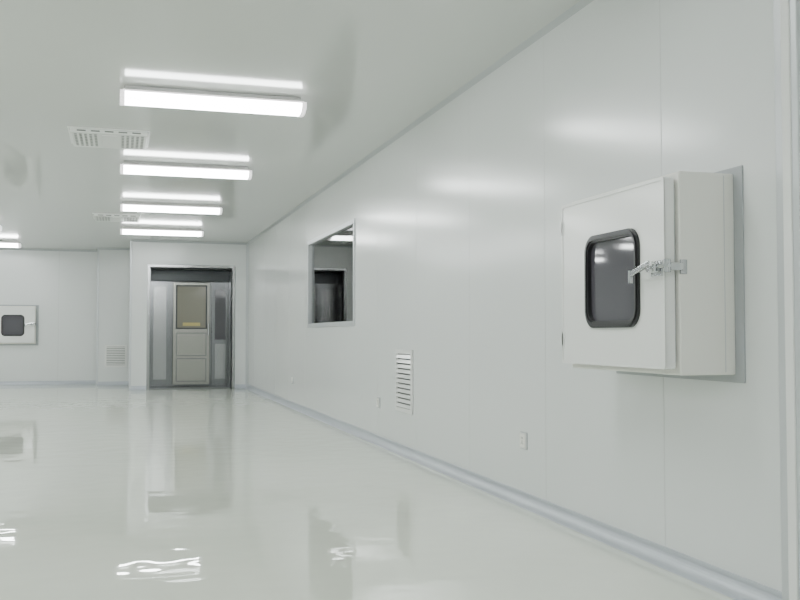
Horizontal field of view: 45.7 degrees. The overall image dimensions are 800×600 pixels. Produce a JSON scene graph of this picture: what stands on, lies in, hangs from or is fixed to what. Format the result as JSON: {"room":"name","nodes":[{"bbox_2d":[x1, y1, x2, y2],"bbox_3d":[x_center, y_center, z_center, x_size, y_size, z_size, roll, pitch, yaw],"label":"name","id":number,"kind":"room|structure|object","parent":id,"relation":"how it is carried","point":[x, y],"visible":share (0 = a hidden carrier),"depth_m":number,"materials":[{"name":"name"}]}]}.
{"room":"clean room","nodes":[
{"label":"clean room","id":0,"kind":"room"},
{"bbox_2d":[0,250,96,381],"bbox_3d":[-9.764,0.309,18.248,7.550,2.700,0.122,1,-2,-16],"label":"wall","id":1,"kind":"structure","parent":0,"point":[63,284],"depth_m":19.02,"materials":[{"name":"paint"}]},
{"bbox_2d":[0,305,38,345],"bbox_3d":[-7.555,0.495,18.742,0.790,0.805,0.166,1,-2,-16],"label":"box","id":2,"kind":"object","parent":1,"relation":"attached to","point":[19,324],"visible":1,"depth_m":18.73,"materials":[{"name":"grey metal"}]},
{"bbox_2d":[0,380,95,384],"bbox_3d":[-9.738,1.619,18.114,7.550,0.072,0.060,1,-2,-16],"label":"baseboard","id":3,"kind":"structure","parent":1,"relation":"attached to","point":[80,381],"depth_m":18.92,"materials":[{"name":"silver metal"}]},
{"bbox_2d":[0,248,96,251],"bbox_3d":[-9.743,-1.029,18.227,7.550,0.028,0.028,1,-2,-16],"label":"trim","id":4,"kind":"structure","parent":1,"relation":"attached to","point":[0,248],"depth_m":19.02,"materials":[{"name":"grey"}]},
{"bbox_2d":[98,250,129,381],"bbox_3d":[-5.766,0.341,19.110,0.607,2.700,0.720,1,-2,-16],"label":"wall column","id":5,"kind":"structure","parent":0,"point":[114,265],"depth_m":18.77,"materials":[{"name":"white paint"}]},
{"bbox_2d":[96,248,98,383],"bbox_3d":[-5.949,0.326,18.693,0.040,2.700,0.038,1,-2,-16],"label":"trim","id":6,"kind":"structure","parent":5,"relation":"attached to","point":[97,321],"depth_m":18.68,"materials":[{"name":"silver metal"}]},
{"bbox_2d":[96,381,128,385],"bbox_3d":[-5.656,1.640,18.688,0.607,0.072,0.060,1,-2,-16],"label":"baseboard","id":7,"kind":"structure","parent":5,"relation":"attached to","point":[110,382],"depth_m":18.72,"materials":[{"name":"silver metal"}]},
{"bbox_2d":[98,248,129,249],"bbox_3d":[-5.661,-1.008,18.801,0.607,0.028,0.028,1,-2,-16],"label":"trim","id":8,"kind":"structure","parent":5,"relation":"attached to","point":[98,248],"depth_m":18.79,"materials":[{"name":"grey"}]},
{"bbox_2d":[105,345,126,366],"bbox_3d":[-5.608,1.108,18.743,0.420,0.440,0.018,1,-2,-16],"label":"air vent","id":9,"kind":"object","parent":5,"relation":"in","point":[115,355],"visible":1,"depth_m":18.74,"materials":[{"name":"grey metal"}]},
{"bbox_2d":[128,242,245,386],"bbox_3d":[-4.205,0.323,18.620,2.113,2.700,2.540,1,-2,-16],"label":"wall","id":10,"kind":"structure","parent":0,"point":[143,253],"depth_m":17.36,"materials":[{"name":"white paint"}]},
{"bbox_2d":[129,240,131,387],"bbox_3d":[-4.856,0.267,17.118,0.040,2.700,0.038,1,-2,-16],"label":"trim","id":11,"kind":"structure","parent":10,"relation":"attached to","point":[130,301],"depth_m":17.10,"materials":[{"name":"silver metal"}]},
{"bbox_2d":[129,386,145,389],"bbox_3d":[-4.711,1.581,17.069,0.293,0.072,0.060,1,-2,-16],"label":"baseboard","id":12,"kind":"structure","parent":10,"relation":"attached to","point":[132,387],"depth_m":17.09,"materials":[{"name":"silver metal"}]},
{"bbox_2d":[131,240,246,244],"bbox_3d":[-3.843,-1.058,17.439,2.113,0.028,0.028,1,-2,-16],"label":"trim","id":13,"kind":"structure","parent":10,"relation":"attached to","point":[131,240],"depth_m":17.41,"materials":[{"name":"grey"}]},
{"bbox_2d":[146,264,234,389],"bbox_3d":[-3.917,0.505,17.728,1.580,2.270,0.720,1,-2,-16],"label":"door","id":14,"kind":"structure","parent":10,"relation":"in","point":[190,308],"depth_m":17.91,"materials":[{"name":"silver metal"}]},
{"bbox_2d":[235,384,245,388],"bbox_3d":[-2.940,1.600,17.589,0.240,0.072,0.060,1,-2,-16],"label":"baseboard","id":15,"kind":"structure","parent":10,"relation":"attached to","point":[236,385],"depth_m":17.60,"materials":[{"name":"silver metal"}]},
{"bbox_2d":[0,0,579,249],"bbox_3d":[-3.169,-1.505,7.301,14.240,0.120,25.920,1,-2,-16],"label":"ceiling","id":16,"kind":"structure","parent":0,"point":[364,71],"depth_m":6.53,"materials":[{"name":"paint"}]},
{"bbox_2d":[0,240,20,247],"bbox_3d":[-7.561,-1.022,17.204,1.284,0.117,0.242,1,-2,-16],"label":"fluorescent ceiling light","id":17,"kind":"object","parent":16,"relation":"attached to","point":[14,244],"visible":1,"depth_m":17.25,"materials":[{"name":"white plastic"}]},
{"bbox_2d":[67,126,149,149],"bbox_3d":[-2.510,-1.390,8.210,0.660,0.044,0.700,1,-2,-16],"label":"air diffuser","id":18,"kind":"object","parent":16,"relation":"attached to","point":[94,137],"depth_m":8.07,"materials":[{"name":"white metal"}]},
{"bbox_2d":[92,213,140,222],"bbox_3d":[-4.097,-1.185,13.754,0.660,0.044,0.700,1,-2,-16],"label":"air diffuser","id":19,"kind":"object","parent":16,"relation":"attached to","point":[106,217],"depth_m":13.54,"materials":[{"name":"white metal"}]},
{"bbox_2d":[120,226,203,236],"bbox_3d":[-3.813,-1.094,15.231,1.284,0.117,0.242,1,-2,-16],"label":"fluorescent ceiling light","id":20,"kind":"object","parent":16,"relation":"attached to","point":[126,230],"visible":1,"depth_m":15.14,"materials":[{"name":"white plastic"}]},
{"bbox_2d":[120,201,221,214],"bbox_3d":[-2.982,-1.198,12.403,1.284,0.117,0.242,1,-2,-16],"label":"fluorescent ceiling light","id":21,"kind":"object","parent":16,"relation":"attached to","point":[127,205],"visible":1,"depth_m":12.32,"materials":[{"name":"white plastic"}]},
{"bbox_2d":[120,161,251,179],"bbox_3d":[-2.150,-1.303,9.574,1.284,0.117,0.242,1,-2,-16],"label":"fluorescent ceiling light","id":22,"kind":"object","parent":16,"relation":"attached to","point":[129,167],"visible":1,"depth_m":9.49,"materials":[{"name":"white plastic"}]},
{"bbox_2d":[120,85,306,116],"bbox_3d":[-1.319,-1.407,6.746,1.284,0.117,0.242,1,-2,-16],"label":"fluorescent ceiling light","id":23,"kind":"object","parent":16,"relation":"attached to","point":[131,95],"visible":1,"depth_m":6.66,"materials":[{"name":"white plastic"}]},
{"bbox_2d":[0,384,734,599],"bbox_3d":[-3.169,1.313,7.197,14.240,0.120,25.920,1,-2,-16],"label":"floor","id":24,"kind":"structure","parent":0,"point":[108,492],"depth_m":5.17,"materials":[{"name":"white paint"}]},
{"bbox_2d":[248,0,781,591],"bbox_3d":[0.093,-0.070,7.957,0.121,2.700,25.200,1,-2,-16],"label":"wall","id":25,"kind":"structure","parent":0,"point":[458,265],"depth_m":5.20,"materials":[{"name":"paint"}]},
{"bbox_2d":[245,244,248,386],"bbox_3d":[-2.847,0.288,17.676,0.040,2.700,0.040,1,-2,-16],"label":"trim","id":26,"kind":"structure","parent":25,"relation":"attached to","point":[247,245],"depth_m":17.68,"materials":[{"name":"silver metal"}]},
{"bbox_2d":[307,218,354,327],"bbox_3d":[-0.751,-0.239,10.838,0.142,1.090,2.510,1,-2,-16],"label":"window","id":27,"kind":"structure","parent":25,"relation":"in","point":[331,258],"depth_m":10.84,"materials":[{"name":"clear glass"}]},
{"bbox_2d":[377,397,379,407],"bbox_3d":[-0.199,0.937,8.678,0.015,0.100,0.096,1,-2,-16],"label":"wall socket","id":28,"kind":"object","parent":25,"relation":"attached to","point":[378,398],"visible":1,"depth_m":8.64,"materials":[{"name":"grey plastic"}]},
{"bbox_2d":[395,349,412,414],"bbox_3d":[0.031,0.673,7.895,0.019,0.520,0.470,1,-2,-16],"label":"air vent","id":29,"kind":"object","parent":25,"relation":"in","point":[403,358],"visible":1,"depth_m":7.88,"materials":[{"name":"grey metal"}]},
{"bbox_2d":[247,0,593,243],"bbox_3d":[0.364,-1.449,6.825,0.028,0.028,22.780,1,-2,-16],"label":"trim","id":30,"kind":"structure","parent":25,"relation":"attached to","point":[581,4],"depth_m":6.58,"materials":[{"name":"grey"}]},
{"bbox_2d":[245,384,781,599],"bbox_3d":[0.348,1.199,6.723,0.060,0.072,22.780,1,-2,-16],"label":"baseboard","id":31,"kind":"structure","parent":25,"relation":"attached to","point":[734,586],"depth_m":4.79,"materials":[{"name":"silver metal"}]},
{"bbox_2d":[520,431,527,449],"bbox_3d":[0.719,0.822,5.552,0.015,0.100,0.096,1,-2,-16],"label":"wall socket","id":32,"kind":"object","parent":25,"relation":"attached to","point":[523,435],"visible":1,"depth_m":5.53,"materials":[{"name":"grey plastic"}]},
{"bbox_2d":[561,165,745,382],"bbox_3d":[1.001,-0.085,4.021,0.356,0.830,0.970,1,-2,-16],"label":"box","id":33,"kind":"object","parent":25,"relation":"attached to","point":[653,283],"visible":1,"depth_m":3.65,"materials":[{"name":"grey metal"}]},
{"bbox_2d":[773,0,799,599],"bbox_3d":[1.371,-0.240,3.335,0.036,2.700,0.125,1,-2,-16],"label":"trim","id":34,"kind":"structure","parent":25,"relation":"attached to","point":[786,13],"depth_m":3.31,"materials":[{"name":"silver metal"}]}
]}

